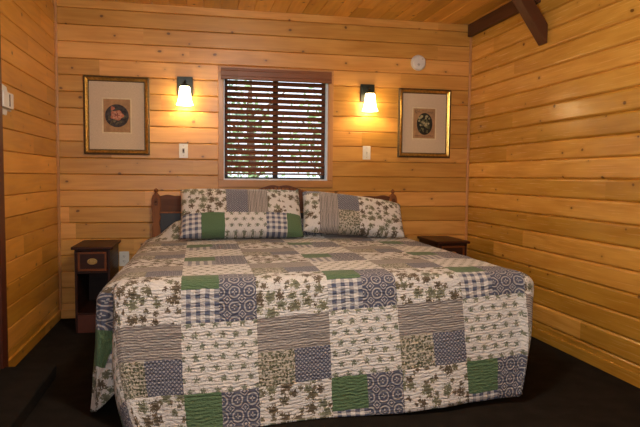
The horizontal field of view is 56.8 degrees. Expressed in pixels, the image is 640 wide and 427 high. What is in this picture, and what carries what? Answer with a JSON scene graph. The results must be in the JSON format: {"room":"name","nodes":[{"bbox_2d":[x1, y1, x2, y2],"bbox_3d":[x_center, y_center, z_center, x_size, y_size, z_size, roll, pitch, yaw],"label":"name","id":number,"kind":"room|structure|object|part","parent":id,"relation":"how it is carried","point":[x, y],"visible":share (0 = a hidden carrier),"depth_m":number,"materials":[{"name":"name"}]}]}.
{"room":"cabin bedroom","nodes":[
{"label":"cabin bedroom","id":0,"kind":"room"},
{"bbox_2d":[0,0,58,358],"bbox_3d":[-1.536,-0.216,1.506,0.140,2.610,6.790,0,4,-12],"label":"wall","id":1,"kind":"structure","parent":0,"point":[26,26],"depth_m":4.07,"materials":[{"name":"brown wood"}]},
{"bbox_2d":[0,30,8,368],"bbox_3d":[-1.702,-0.080,2.907,0.106,2.160,1.088,0,4,-12],"label":"door","id":2,"kind":"structure","parent":1,"relation":"in","point":[3,282],"depth_m":3.39,"materials":[{"name":"brown wood"}]},
{"bbox_2d":[2,84,13,114],"bbox_3d":[-1.865,-0.676,3.521,0.032,0.180,0.240,0,4,-12],"label":"thermostat","id":3,"kind":"object","parent":1,"relation":"attached to","point":[7,98],"visible":0.91,"depth_m":3.51,"materials":[{"name":"white plastic"}]},
{"bbox_2d":[8,310,60,366],"bbox_3d":[-2.009,0.881,4.200,0.018,0.075,1.443,0,4,-12],"label":"baseboard","id":4,"kind":"structure","parent":1,"relation":"attached to","point":[29,345],"depth_m":4.08,"materials":[{"name":"brown wood"}]},
{"bbox_2d":[57,0,471,308],"bbox_3d":[-0.391,-0.441,5.272,3.900,2.610,0.140,0,4,-12],"label":"wall","id":5,"kind":"structure","parent":0,"point":[103,197],"depth_m":5.06,"materials":[{"name":"brown wood"}]},
{"bbox_2d":[53,0,61,309],"bbox_3d":[-2.140,-0.467,4.832,0.022,2.535,0.018,0,4,-12],"label":"trim","id":6,"kind":"structure","parent":5,"relation":"attached to","point":[55,1],"depth_m":4.82,"materials":[{"name":"brown wood"}]},
{"bbox_2d":[61,309,74,318],"bbox_3d":[-0.388,0.829,5.278,3.620,0.075,0.018,0,4,-12],"label":"baseboard","id":7,"kind":"structure","parent":5,"relation":"attached to","point":[65,313],"depth_m":4.92,"materials":[{"name":"brown wood"}]},
{"bbox_2d":[83,75,149,154],"bbox_3d":[-1.680,-0.809,4.895,0.521,0.642,0.029,0,4,-12],"label":"framed picture","id":8,"kind":"object","parent":5,"relation":"attached to","point":[116,109],"visible":1,"depth_m":4.90,"materials":[{"name":"gold metal"}]},
{"bbox_2d":[103,99,130,132],"bbox_3d":[-1.683,-0.810,4.908,0.213,0.272,0.003,0,4,-12],"label":"print","id":9,"kind":"object","parent":8,"relation":"attached to","point":[116,112],"depth_m":4.91,"materials":[{"name":"beige paper"}]},
{"bbox_2d":[119,251,128,265],"bbox_3d":[-1.651,0.382,4.990,0.080,0.124,0.008,0,4,-12],"label":"wall outlet","id":10,"kind":"object","parent":5,"relation":"attached to","point":[123,255],"visible":0.91,"depth_m":4.99,"materials":[{"name":"white plastic"}]},
{"bbox_2d":[179,143,187,157],"bbox_3d":[-1.159,-0.533,5.026,0.074,0.122,0.020,0,4,-12],"label":"light switch","id":11,"kind":"object","parent":5,"relation":"attached to","point":[183,148],"visible":1,"depth_m":5.03,"materials":[{"name":"white plastic"}]},
{"bbox_2d":[176,76,192,105],"bbox_3d":[-1.124,-1.025,4.924,0.142,0.246,0.171,0,4,-12],"label":"wall sconce","id":12,"kind":"object","parent":5,"relation":"attached to","point":[184,84],"visible":1,"depth_m":4.90,"materials":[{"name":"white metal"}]},
{"bbox_3d":[-1.122,-0.977,4.913,0.142,0.152,0.142,0,4,-12],"label":"lamp shade","id":13,"kind":"part","parent":12,"relation":"part of","materials":[{"name":"white glass"}]},
{"bbox_2d":[218,65,333,187],"bbox_3d":[-0.393,-0.749,5.242,1.010,1.035,0.160,0,4,-12],"label":"window","id":14,"kind":"structure","parent":5,"relation":"in","point":[325,181],"depth_m":5.22,"materials":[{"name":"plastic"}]},
{"bbox_3d":[-0.610,-0.756,5.249,0.475,0.893,0.022,0,4,-12],"label":"sash","id":15,"kind":"part","parent":14,"relation":"part of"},
{"bbox_2d":[221,67,331,174],"bbox_3d":[-0.381,-0.790,5.174,0.960,0.904,0.100,0,4,-12],"label":"window blind","id":16,"kind":"object","parent":14,"relation":"attached to","point":[234,76],"visible":1,"depth_m":5.18,"materials":[{"name":"brown wood"}]},
{"bbox_3d":[-0.775,-0.883,5.075,0.011,0.550,0.011,1,4,11],"label":"pull cord","id":17,"kind":"part","parent":16,"relation":"part of","materials":[{"name":"white fabric"}]},
{"bbox_3d":[-0.391,-0.349,5.223,0.876,0.016,0.050,0,4,-12],"label":"rail","id":18,"kind":"part","parent":16,"relation":"part of","materials":[{"name":"wood"}]},
{"bbox_3d":[-0.387,-0.752,5.197,0.002,0.820,0.056,0,4,-12],"label":"ladder cord","id":19,"kind":"part","parent":16,"relation":"part of","materials":[{"name":"brown fabric"}]},
{"bbox_3d":[-0.054,-0.753,5.266,0.002,0.820,0.056,0,4,-12],"label":"ladder cord","id":20,"kind":"part","parent":16,"relation":"part of","materials":[{"name":"white fabric"}]},
{"bbox_3d":[-0.190,-0.755,5.309,0.472,0.893,0.022,0,4,-12],"label":"sash","id":21,"kind":"part","parent":14,"relation":"part of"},
{"bbox_2d":[363,146,370,159],"bbox_3d":[0.423,-0.549,5.351,0.074,0.122,0.020,0,4,-12],"label":"light switch","id":22,"kind":"object","parent":5,"relation":"attached to","point":[366,149],"visible":1,"depth_m":5.36,"materials":[{"name":"white plastic"}]},
{"bbox_2d":[360,84,377,111],"bbox_3d":[0.441,-1.031,5.246,0.142,0.246,0.171,0,4,-12],"label":"wall sconce","id":23,"kind":"object","parent":5,"relation":"attached to","point":[367,91],"visible":1,"depth_m":5.22,"materials":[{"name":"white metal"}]},
{"bbox_3d":[0.443,-0.983,5.235,0.142,0.152,0.142,0,4,-12],"label":"lamp shade","id":24,"kind":"part","parent":23,"relation":"part of","materials":[{"name":"white glass"}]},
{"bbox_2d":[411,55,425,70],"bbox_3d":[0.899,-1.373,5.383,0.142,0.142,0.044,0,4,-12],"label":"smoke detector","id":25,"kind":"object","parent":5,"relation":"attached to","point":[418,62],"visible":1,"depth_m":5.37,"materials":[{"name":"white plastic"}]},
{"bbox_2d":[397,88,450,157],"bbox_3d":[0.961,-0.827,5.438,0.507,0.626,0.029,0,4,-12],"label":"framed picture","id":26,"kind":"object","parent":5,"relation":"attached to","point":[424,115],"visible":1,"depth_m":5.44,"materials":[{"name":"gold metal"}]},
{"bbox_2d":[413,108,434,138],"bbox_3d":[0.958,-0.828,5.450,0.213,0.272,0.003,0,4,-12],"label":"print","id":27,"kind":"object","parent":26,"relation":"attached to","point":[423,118],"depth_m":5.45},
{"bbox_2d":[465,37,471,239],"bbox_3d":[1.389,-0.425,5.561,0.022,2.425,0.018,0,4,-12],"label":"trim","id":28,"kind":"structure","parent":5,"relation":"attached to","point":[470,46],"depth_m":5.54,"materials":[{"name":"brown wood"}]},
{"bbox_2d":[94,0,511,24],"bbox_3d":[0.319,-1.585,1.800,3.900,0.120,7.070,0,4,-12],"label":"ceiling","id":29,"kind":"structure","parent":0,"point":[463,12],"depth_m":4.94,"materials":[{"name":"brown wood"}]},
{"bbox_2d":[15,318,639,426],"bbox_3d":[0.293,1.140,1.970,3.900,0.120,7.070,0,4,-12],"label":"floor","id":30,"kind":"structure","parent":0,"point":[560,389],"depth_m":3.15,"materials":[{"name":"carpet"}]},
{"bbox_2d":[0,365,55,426],"bbox_3d":[-1.592,0.963,2.915,0.307,0.080,1.118,0,4,-12],"label":"carpeted step","id":31,"kind":"structure","parent":30,"relation":"on","point":[22,388],"depth_m":3.09,"materials":[{"name":"carpet"}]},
{"bbox_2d":[71,240,120,332],"bbox_3d":[-1.764,0.562,4.699,0.298,0.655,0.519,0,4,-12],"label":"nightstand","id":32,"kind":"object","parent":30,"relation":"on","point":[96,262],"visible":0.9,"depth_m":4.49,"materials":[{"name":"brown wood"}]},
{"bbox_2d":[78,300,96,314],"bbox_3d":[-1.767,0.746,4.719,0.218,0.015,0.470,0,4,-12],"label":"shelf","id":33,"kind":"object","parent":32,"relation":"attached to","point":[88,307],"depth_m":4.63,"materials":[{"name":"brown wood"}]},
{"bbox_3d":[-1.712,0.362,4.444,0.072,0.048,0.025,0,4,-12],"label":"drawer pull","id":34,"kind":"part","parent":32,"relation":"part of","materials":[{"name":"gold metal"}]},
{"bbox_3d":[-1.745,0.352,4.605,0.214,0.152,0.304,0,4,-12],"label":"drawer","id":35,"kind":"part","parent":32,"relation":"part of","materials":[{"name":"brown wood"}]},
{"bbox_2d":[151,185,396,236],"bbox_3d":[-0.151,0.378,4.154,2.135,1.119,2.114,0,4,-12],"label":"bed","id":36,"kind":"object","parent":30,"relation":"on","point":[166,209],"visible":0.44,"depth_m":4.95,"materials":[{"name":"brown wood"}]},
{"bbox_3d":[-0.359,0.280,5.164,2.001,0.585,0.012,0,4,-12],"label":"panel","id":37,"kind":"part","parent":36,"relation":"part of","materials":[{"name":"multicoloured fabric"}]},
{"bbox_3d":[-0.351,-0.115,5.116,2.001,0.220,0.010,0,4,-12],"label":"carved moulding","id":38,"kind":"part","parent":36,"relation":"part of","materials":[{"name":"brown wood"}]},
{"bbox_3d":[-0.354,-0.129,5.133,2.001,0.234,0.030,0,4,-12],"label":"headboard","id":39,"kind":"part","parent":36,"relation":"part of","materials":[{"name":"brown wood"}]},
{"bbox_2d":[90,219,533,426],"bbox_3d":[-0.138,0.529,3.993,2.388,0.831,2.308,0,4,-12],"label":"quilt","id":40,"kind":"object","parent":36,"relation":"on","point":[236,332],"visible":0.94,"depth_m":3.01,"materials":[{"name":"fabric"}]},
{"bbox_2d":[180,189,303,238],"bbox_3d":[-0.631,-0.004,4.779,0.976,0.396,0.337,0,4,-11],"label":"pillow","id":41,"kind":"object","parent":40,"relation":"on","point":[205,213],"visible":1,"depth_m":4.69,"materials":[{"name":"fabric"}]},
{"bbox_2d":[302,191,404,237],"bbox_3d":[0.276,0.008,4.949,0.857,0.378,0.310,0,4,-6],"label":"pillow","id":42,"kind":"object","parent":40,"relation":"on","point":[324,212],"visible":1,"depth_m":4.87,"materials":[{"name":"fabric"}]},
{"bbox_2d":[417,236,469,255],"bbox_3d":[1.093,0.551,5.301,0.302,0.655,0.489,0,4,-12],"label":"nightstand","id":43,"kind":"object","parent":30,"relation":"on","point":[451,244],"visible":0.27,"depth_m":5.09,"materials":[{"name":"brown wood"}]},
{"bbox_3d":[1.108,0.340,5.222,0.218,0.152,0.304,0,4,-12],"label":"drawer","id":44,"kind":"part","parent":43,"relation":"part of","materials":[{"name":"brown wood"}]},
{"bbox_2d":[467,0,639,373],"bbox_3d":[2.148,-0.229,2.264,0.140,2.610,6.790,0,4,-12],"label":"wall","id":45,"kind":"structure","parent":0,"point":[554,194],"depth_m":4.07,"materials":[{"name":"brown wood"}]},
{"bbox_2d":[468,0,540,36],"bbox_3d":[1.502,-1.654,4.931,0.044,0.109,1.134,0,4,-12],"label":"ceiling beam","id":46,"kind":"structure","parent":45,"relation":"attached to","point":[508,10],"depth_m":5.00,"materials":[{"name":"brown wood"}]},
{"bbox_2d":[512,0,547,45],"bbox_3d":[1.489,-1.455,4.305,0.318,0.428,0.100,0,4,-12],"label":"brace","id":47,"kind":"object","parent":45,"relation":"attached to","point":[529,11],"visible":1,"depth_m":4.29,"materials":[{"name":"brown wood"}]},
{"bbox_2d":[531,326,639,387],"bbox_3d":[2.064,1.037,2.321,0.018,0.075,6.776,0,4,-12],"label":"baseboard","id":48,"kind":"structure","parent":45,"relation":"attached to","point":[618,371],"depth_m":3.83,"materials":[{"name":"brown wood"}]},
{"label":"outside","id":49,"kind":"structure","parent":0,"visible":0},
{"bbox_3d":[-5.082,0.107,24.715,50.000,0.100,39.650,0,4,-12],"label":"ground","id":50,"kind":"structure","parent":49,"visible":0},
{"bbox_2d":[228,85,253,176],"bbox_3d":[-2.389,-1.363,11.179,2.292,4.584,2.258,0,4,-12],"label":"tree","id":51,"kind":"object","parent":50,"relation":"on","point":[228,85],"visible":0.02,"depth_m":11.36,"materials":[{"name":"green plant"}]},
{"bbox_2d":[228,80,294,176],"bbox_3d":[-1.686,-1.299,14.361,2.199,4.072,2.118,0,4,-12],"label":"tree","id":52,"kind":"object","parent":50,"relation":"on","point":[244,80],"visible":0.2,"depth_m":14.27,"materials":[{"name":"green plant"}]},
{"bbox_2d":[279,88,320,177],"bbox_3d":[0.258,-0.903,11.762,2.102,3.644,2.180,1,4,15],"label":"tree","id":53,"kind":"object","parent":50,"relation":"on","point":[309,88],"visible":0.06,"depth_m":11.53,"materials":[{"name":"green plant"}]}
]}

